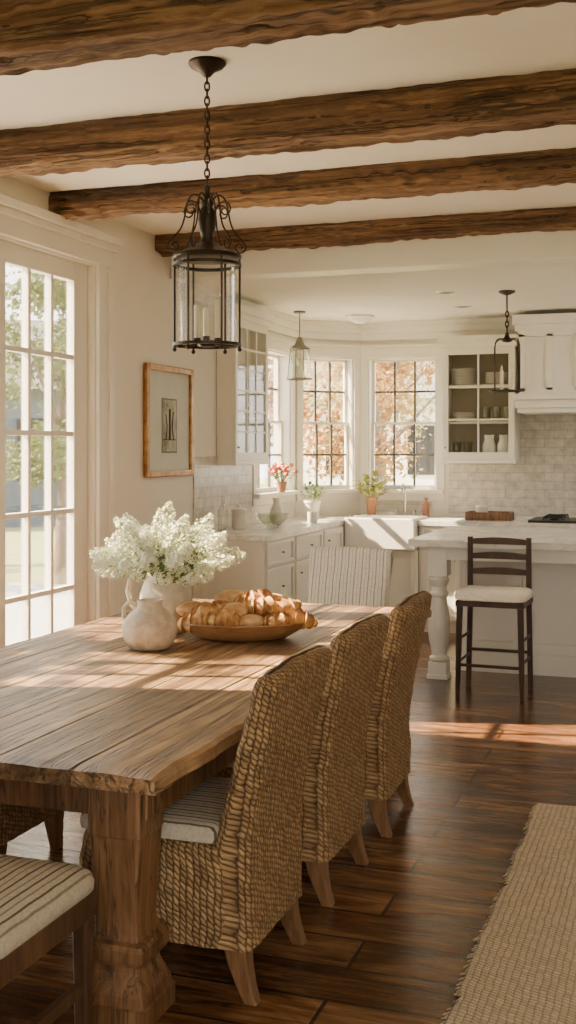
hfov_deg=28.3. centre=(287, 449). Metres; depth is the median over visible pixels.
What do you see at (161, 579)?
flower
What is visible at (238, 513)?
jar
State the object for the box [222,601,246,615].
bread roll
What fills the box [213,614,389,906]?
dining chair
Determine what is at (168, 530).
stem
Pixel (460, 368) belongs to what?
plate
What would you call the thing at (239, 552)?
flower
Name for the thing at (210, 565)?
flower
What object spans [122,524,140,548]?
stem
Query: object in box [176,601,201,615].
bread roll
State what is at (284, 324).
trim
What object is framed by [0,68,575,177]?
ceiling beam
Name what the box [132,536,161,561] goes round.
stem
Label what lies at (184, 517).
stem
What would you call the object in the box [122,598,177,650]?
jug
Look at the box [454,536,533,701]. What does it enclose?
bar stool
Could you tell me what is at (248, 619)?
bread roll
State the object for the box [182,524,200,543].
stem
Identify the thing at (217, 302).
candle
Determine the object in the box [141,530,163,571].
stem
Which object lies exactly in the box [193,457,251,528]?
backsplash
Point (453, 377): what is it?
plate
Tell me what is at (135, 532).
stem
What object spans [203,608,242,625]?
croissant
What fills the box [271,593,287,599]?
bread roll
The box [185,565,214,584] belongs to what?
flower
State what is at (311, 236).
ceiling beam
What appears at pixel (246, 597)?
croissant
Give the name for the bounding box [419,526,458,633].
base cabinet
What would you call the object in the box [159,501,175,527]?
stem
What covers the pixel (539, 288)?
ceiling
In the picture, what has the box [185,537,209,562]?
stem
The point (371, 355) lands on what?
window
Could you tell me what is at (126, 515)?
stem
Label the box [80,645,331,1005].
dining chair
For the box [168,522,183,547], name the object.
stem
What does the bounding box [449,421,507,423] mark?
shelf
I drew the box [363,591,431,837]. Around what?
dining chair
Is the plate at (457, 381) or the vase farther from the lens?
the plate at (457, 381)
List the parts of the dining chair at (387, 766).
seat, leg, leg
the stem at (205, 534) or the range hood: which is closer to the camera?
the stem at (205, 534)
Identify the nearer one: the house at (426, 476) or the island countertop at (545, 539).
the island countertop at (545, 539)
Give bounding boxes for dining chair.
[0,804,63,854]
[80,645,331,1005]
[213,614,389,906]
[308,546,393,606]
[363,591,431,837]
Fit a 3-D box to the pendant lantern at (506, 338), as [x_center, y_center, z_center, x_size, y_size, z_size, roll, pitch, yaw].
[1.611,-0.795,8.400,0.260,0.750,0.260,0,0,4]
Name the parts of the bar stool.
leg, leg, seat, leg, leg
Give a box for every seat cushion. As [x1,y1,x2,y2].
[0,854,94,959]
[80,776,230,843]
[454,585,533,602]
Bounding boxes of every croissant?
[176,612,203,633]
[190,600,228,619]
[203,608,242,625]
[233,589,271,603]
[245,596,278,616]
[263,611,292,625]
[274,598,301,613]
[288,607,317,628]
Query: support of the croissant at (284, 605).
in the dough bowl at (209, 632)
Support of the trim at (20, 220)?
attached to the wall at (143, 283)
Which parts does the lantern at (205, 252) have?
post, scroll arm, post, post, scroll arm, scroll arm, crown, chain, ceiling plate, scroll arm, scroll arm, post, post, scroll arm, post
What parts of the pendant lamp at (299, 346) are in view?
ceiling plate, bulb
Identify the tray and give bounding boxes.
[182,336,233,347]
[465,511,513,520]
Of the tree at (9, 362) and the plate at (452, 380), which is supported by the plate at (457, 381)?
the plate at (452, 380)
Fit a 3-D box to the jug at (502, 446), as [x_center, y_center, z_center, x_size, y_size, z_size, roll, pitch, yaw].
[1.880,-0.036,9.937,0.120,0.190,0.120,0,0,19]
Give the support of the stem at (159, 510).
in the pitcher
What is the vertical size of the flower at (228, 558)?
0.114 m
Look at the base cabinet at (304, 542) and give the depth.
8.77 m
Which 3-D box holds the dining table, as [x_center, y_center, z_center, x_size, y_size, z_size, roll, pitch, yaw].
[-0.485,1.189,4.705,1.482,0.722,3.316,0,0,19]
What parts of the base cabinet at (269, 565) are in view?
panel, drawer, drawer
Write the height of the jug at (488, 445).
0.190 m
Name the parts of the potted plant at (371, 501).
pot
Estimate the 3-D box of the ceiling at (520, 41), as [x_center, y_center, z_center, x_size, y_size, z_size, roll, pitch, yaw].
[0.883,-1.490,2.748,6.850,0.120,8.870,0,0,19]
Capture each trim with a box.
[0,193,122,619]
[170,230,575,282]
[183,283,518,340]
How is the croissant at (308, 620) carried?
in the dough bowl at (209, 632)
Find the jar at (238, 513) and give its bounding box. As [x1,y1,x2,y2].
[231,505,246,529]
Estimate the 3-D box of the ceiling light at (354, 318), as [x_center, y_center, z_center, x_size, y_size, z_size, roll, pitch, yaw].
[0.625,-1.133,9.953,0.260,0.075,0.260,0,0,19]
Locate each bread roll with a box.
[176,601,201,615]
[214,589,245,602]
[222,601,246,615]
[239,614,263,625]
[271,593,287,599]
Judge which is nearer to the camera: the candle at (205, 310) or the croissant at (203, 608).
the candle at (205, 310)
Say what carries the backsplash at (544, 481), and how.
attached to the wall at (439, 508)
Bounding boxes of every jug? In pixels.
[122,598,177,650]
[482,435,495,451]
[497,435,507,451]
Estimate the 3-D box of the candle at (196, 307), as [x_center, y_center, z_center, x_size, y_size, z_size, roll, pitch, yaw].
[-0.337,-0.501,4.233,0.023,0.173,0.023,0,0,19]
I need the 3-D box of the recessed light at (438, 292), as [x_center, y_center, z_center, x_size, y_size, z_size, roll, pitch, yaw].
[1.162,-1.166,8.461,0.144,0.008,0.144,0,0,19]
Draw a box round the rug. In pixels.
[441,803,575,1023]
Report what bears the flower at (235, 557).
in the pitcher
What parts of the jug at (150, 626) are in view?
handle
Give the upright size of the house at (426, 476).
5.400 m
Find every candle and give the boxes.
[194,304,199,337]
[203,307,208,335]
[215,299,219,337]
[500,365,502,389]
[511,365,513,388]
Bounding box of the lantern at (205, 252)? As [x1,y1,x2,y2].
[167,56,246,353]
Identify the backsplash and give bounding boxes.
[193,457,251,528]
[376,501,431,512]
[449,414,575,514]
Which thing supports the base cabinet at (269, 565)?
on the floor
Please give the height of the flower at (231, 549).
0.157 m
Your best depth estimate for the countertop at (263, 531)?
9.32 m
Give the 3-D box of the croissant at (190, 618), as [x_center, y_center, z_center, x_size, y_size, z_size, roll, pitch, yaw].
[-0.397,0.752,4.997,0.191,0.100,0.141,0,0,-20]
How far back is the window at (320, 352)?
10.54 m
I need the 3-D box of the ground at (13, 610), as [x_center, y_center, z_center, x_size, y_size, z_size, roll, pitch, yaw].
[-4.168,1.765,7.022,5.490,0.170,14.500,0,0,19]
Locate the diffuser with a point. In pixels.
(354, 320)
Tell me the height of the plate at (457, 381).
0.018 m
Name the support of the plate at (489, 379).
on the plate
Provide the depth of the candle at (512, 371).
8.34 m
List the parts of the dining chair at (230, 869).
seat, leg, backrest, leg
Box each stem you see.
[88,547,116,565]
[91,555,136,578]
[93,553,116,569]
[95,545,117,555]
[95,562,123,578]
[105,537,137,555]
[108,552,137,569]
[111,532,131,554]
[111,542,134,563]
[113,515,134,543]
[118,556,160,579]
[122,513,140,529]
[122,518,143,542]
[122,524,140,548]
[123,525,155,551]
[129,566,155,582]
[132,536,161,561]
[132,542,164,563]
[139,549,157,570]
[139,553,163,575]
[140,524,154,535]
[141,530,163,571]
[148,524,165,571]
[152,507,171,538]
[152,526,175,553]
[152,549,164,562]
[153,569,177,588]
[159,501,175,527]
[161,535,178,558]
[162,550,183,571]
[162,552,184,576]
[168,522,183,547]
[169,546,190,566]
[171,517,190,546]
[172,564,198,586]
[173,514,189,542]
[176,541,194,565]
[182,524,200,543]
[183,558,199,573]
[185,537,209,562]
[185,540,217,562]
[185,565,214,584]
[188,513,213,545]
[188,531,227,557]
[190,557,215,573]
[192,522,214,546]
[193,535,227,557]
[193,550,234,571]
[194,530,215,553]
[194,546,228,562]
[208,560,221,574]
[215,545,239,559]
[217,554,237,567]
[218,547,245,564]
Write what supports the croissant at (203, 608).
on the croissant at (190, 618)
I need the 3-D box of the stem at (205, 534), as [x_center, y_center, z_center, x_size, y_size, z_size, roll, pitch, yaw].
[-0.444,0.485,5.221,0.248,0.243,0.081,0,0,18]
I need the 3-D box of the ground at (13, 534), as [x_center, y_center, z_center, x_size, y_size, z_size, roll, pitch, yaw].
[-6.720,2.000,26.193,90.000,0.300,95.000,0,0,19]
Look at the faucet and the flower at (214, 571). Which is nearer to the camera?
the flower at (214, 571)
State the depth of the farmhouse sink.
9.70 m
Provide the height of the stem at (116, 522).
0.280 m
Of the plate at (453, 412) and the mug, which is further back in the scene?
the plate at (453, 412)
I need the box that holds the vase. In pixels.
[269,498,283,523]
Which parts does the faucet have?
spout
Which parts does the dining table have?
leg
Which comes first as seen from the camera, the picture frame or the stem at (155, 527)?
the stem at (155, 527)
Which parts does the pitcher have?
handle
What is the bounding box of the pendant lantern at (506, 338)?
[489,290,524,393]
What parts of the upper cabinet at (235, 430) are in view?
light rail, cornice, door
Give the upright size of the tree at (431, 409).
7.954 m
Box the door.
[0,240,87,646]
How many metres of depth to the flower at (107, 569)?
5.13 m
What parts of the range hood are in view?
cornice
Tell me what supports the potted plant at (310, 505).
on the countertop at (263, 531)
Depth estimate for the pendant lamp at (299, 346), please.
9.60 m
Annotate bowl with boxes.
[176,618,302,641]
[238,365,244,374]
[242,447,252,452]
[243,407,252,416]
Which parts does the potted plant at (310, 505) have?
pot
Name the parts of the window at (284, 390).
sash, sash, sill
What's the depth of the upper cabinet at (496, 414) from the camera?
9.99 m
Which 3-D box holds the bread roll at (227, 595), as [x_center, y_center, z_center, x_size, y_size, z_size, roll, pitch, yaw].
[-0.250,0.662,5.088,0.157,0.082,0.125,0,0,-1]
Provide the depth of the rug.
3.56 m
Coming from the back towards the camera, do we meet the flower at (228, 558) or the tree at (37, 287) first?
the tree at (37, 287)
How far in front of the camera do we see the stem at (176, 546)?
4.99 m
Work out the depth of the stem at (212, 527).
5.34 m
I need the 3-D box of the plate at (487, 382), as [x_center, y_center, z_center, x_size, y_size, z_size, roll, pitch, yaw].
[1.830,-0.578,9.976,0.214,0.018,0.214,0,0,19]
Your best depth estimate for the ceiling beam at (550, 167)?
5.80 m
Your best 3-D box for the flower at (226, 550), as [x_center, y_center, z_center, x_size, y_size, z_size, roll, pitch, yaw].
[-0.417,0.512,5.216,0.307,0.155,0.083,0,0,16]
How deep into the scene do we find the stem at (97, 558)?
5.11 m
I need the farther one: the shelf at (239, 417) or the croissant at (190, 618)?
the shelf at (239, 417)
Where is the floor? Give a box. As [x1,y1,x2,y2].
[0,632,575,1023]
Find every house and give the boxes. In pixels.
[6,320,66,526]
[303,361,434,484]
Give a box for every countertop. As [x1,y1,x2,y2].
[199,515,575,541]
[408,526,575,550]
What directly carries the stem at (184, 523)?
in the pitcher
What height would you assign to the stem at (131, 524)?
0.306 m
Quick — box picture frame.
[143,362,193,477]
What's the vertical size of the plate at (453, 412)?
0.018 m
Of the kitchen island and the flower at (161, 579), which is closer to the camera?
the flower at (161, 579)
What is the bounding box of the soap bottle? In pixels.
[423,498,429,516]
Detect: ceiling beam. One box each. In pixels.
[0,0,575,75]
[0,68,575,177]
[48,148,575,220]
[155,206,575,256]
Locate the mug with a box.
[307,511,317,522]
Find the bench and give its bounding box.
[0,854,95,1023]
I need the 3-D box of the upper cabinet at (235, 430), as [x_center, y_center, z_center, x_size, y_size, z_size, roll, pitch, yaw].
[-0.327,-0.487,8.893,0.195,1.205,0.770,0,0,19]
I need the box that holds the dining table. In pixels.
[0,598,431,1023]
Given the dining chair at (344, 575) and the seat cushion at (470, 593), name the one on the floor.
the dining chair at (344, 575)
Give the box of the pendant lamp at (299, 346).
[286,310,312,380]
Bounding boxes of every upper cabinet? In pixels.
[217,304,274,464]
[438,334,520,462]
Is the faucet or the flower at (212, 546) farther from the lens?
the faucet
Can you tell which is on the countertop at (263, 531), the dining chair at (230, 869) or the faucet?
the faucet
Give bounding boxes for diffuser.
[348,318,370,323]
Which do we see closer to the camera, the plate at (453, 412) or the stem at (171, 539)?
the stem at (171, 539)
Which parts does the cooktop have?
plate, burner, burner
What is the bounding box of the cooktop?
[528,514,575,522]
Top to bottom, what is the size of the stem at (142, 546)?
0.175 m
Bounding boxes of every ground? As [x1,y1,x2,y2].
[6,478,273,584]
[6,582,66,645]
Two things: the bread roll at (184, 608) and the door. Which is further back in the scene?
the door
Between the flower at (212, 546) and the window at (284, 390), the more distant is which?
the window at (284, 390)
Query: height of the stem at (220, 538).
0.220 m
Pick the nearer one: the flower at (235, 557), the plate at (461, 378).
the flower at (235, 557)
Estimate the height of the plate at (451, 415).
0.018 m
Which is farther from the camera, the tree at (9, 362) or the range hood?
the tree at (9, 362)
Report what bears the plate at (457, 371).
on the plate
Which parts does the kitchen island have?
leg, panel, panel, panel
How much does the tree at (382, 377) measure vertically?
5.477 m
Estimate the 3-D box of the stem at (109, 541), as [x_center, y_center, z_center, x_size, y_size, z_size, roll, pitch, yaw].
[-0.704,0.490,5.237,0.300,0.186,0.110,0,0,27]
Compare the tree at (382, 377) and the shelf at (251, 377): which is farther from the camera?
the tree at (382, 377)
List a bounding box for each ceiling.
[0,2,575,234]
[195,262,575,322]
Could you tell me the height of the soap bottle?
0.171 m
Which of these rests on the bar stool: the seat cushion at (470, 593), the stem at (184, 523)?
the seat cushion at (470, 593)
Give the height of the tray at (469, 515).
0.070 m
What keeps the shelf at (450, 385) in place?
attached to the upper cabinet at (496, 414)
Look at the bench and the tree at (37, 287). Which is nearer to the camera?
the bench
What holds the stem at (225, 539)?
in the pitcher
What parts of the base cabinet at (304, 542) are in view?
door, drawer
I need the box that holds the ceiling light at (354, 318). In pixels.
[345,314,374,323]
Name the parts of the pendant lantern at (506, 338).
post, crown, chain, ceiling plate, post, post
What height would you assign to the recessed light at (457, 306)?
0.008 m
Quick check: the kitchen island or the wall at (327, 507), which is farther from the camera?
the wall at (327, 507)
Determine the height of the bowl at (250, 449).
0.080 m
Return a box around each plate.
[451,368,474,369]
[451,371,474,372]
[451,374,474,375]
[451,378,474,379]
[451,381,474,382]
[451,383,475,384]
[451,415,475,416]
[452,377,474,378]
[452,380,475,381]
[453,412,474,413]
[485,379,507,380]
[485,382,507,383]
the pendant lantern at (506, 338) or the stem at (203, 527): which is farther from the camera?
the pendant lantern at (506, 338)
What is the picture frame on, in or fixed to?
attached to the wall at (143, 283)
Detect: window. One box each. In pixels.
[252,334,299,506]
[296,343,361,500]
[360,343,444,500]
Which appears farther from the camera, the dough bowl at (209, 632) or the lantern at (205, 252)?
the dough bowl at (209, 632)
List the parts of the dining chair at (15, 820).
leg, leg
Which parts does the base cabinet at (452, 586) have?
drawer, door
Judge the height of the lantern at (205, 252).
1.066 m
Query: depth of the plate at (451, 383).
10.01 m
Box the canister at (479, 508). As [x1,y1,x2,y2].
[475,503,487,511]
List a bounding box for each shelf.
[238,374,261,380]
[238,416,261,419]
[449,384,507,388]
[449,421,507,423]
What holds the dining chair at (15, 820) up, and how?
on the floor
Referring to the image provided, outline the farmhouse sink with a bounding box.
[344,515,427,550]
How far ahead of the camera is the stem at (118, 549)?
5.03 m
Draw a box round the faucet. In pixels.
[392,483,416,515]
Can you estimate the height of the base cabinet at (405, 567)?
0.700 m
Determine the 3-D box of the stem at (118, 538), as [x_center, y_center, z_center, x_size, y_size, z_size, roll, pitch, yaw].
[-0.686,0.493,5.195,0.248,0.241,0.081,0,0,6]
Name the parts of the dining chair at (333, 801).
seat, leg, backrest, leg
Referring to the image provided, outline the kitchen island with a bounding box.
[427,547,575,679]
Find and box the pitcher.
[125,572,192,633]
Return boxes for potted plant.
[300,481,328,516]
[348,470,394,514]
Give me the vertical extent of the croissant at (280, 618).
0.092 m
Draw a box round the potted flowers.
[266,462,297,491]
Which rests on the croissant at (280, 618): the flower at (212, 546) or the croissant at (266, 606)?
the croissant at (266, 606)
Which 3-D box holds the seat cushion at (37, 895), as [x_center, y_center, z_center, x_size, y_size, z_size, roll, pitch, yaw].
[-0.806,1.089,2.783,0.524,0.072,0.490,0,0,19]
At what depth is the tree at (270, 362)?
19.60 m
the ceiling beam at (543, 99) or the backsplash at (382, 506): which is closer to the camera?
the ceiling beam at (543, 99)
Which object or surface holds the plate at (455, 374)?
on the plate
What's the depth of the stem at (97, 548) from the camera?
5.24 m
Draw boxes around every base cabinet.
[193,536,293,599]
[293,530,322,602]
[321,525,343,546]
[388,549,418,606]
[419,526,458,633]
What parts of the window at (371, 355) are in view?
sill, sash, sash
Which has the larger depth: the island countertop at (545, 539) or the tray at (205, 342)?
the island countertop at (545, 539)
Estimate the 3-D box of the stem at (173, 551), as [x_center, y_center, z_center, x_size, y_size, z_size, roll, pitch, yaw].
[-0.508,0.494,5.055,0.097,0.130,0.376,0,0,-5]
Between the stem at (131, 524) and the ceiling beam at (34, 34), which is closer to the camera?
the ceiling beam at (34, 34)
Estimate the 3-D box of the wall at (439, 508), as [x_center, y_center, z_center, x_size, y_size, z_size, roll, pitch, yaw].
[3.562,0.060,9.671,6.070,2.980,0.150,0,0,19]
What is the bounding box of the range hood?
[511,313,575,414]
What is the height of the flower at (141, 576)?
0.086 m
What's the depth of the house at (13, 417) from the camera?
27.39 m
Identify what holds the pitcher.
on the dining table
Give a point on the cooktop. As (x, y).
(549, 518)
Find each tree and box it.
[6,266,66,584]
[6,362,15,476]
[268,358,324,457]
[268,358,434,484]
[269,361,434,484]
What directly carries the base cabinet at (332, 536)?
on the floor
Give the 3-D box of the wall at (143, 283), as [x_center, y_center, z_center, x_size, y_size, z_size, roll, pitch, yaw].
[-1.853,0.060,5.072,0.150,2.980,11.150,0,0,19]
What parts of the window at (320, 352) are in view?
sash, sash, sill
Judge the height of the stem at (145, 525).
0.301 m
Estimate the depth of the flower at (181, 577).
4.98 m
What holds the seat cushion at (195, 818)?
on the dining chair at (230, 869)
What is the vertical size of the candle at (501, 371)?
0.190 m
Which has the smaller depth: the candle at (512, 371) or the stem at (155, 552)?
the stem at (155, 552)
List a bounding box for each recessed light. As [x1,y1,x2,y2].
[435,291,453,293]
[454,305,470,307]
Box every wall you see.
[0,177,294,613]
[295,338,359,526]
[360,339,575,517]
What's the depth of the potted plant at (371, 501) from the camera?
10.29 m
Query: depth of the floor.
4.09 m
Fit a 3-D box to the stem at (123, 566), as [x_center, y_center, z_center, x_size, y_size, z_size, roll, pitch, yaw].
[-0.623,0.512,5.043,0.104,0.109,0.406,0,0,32]

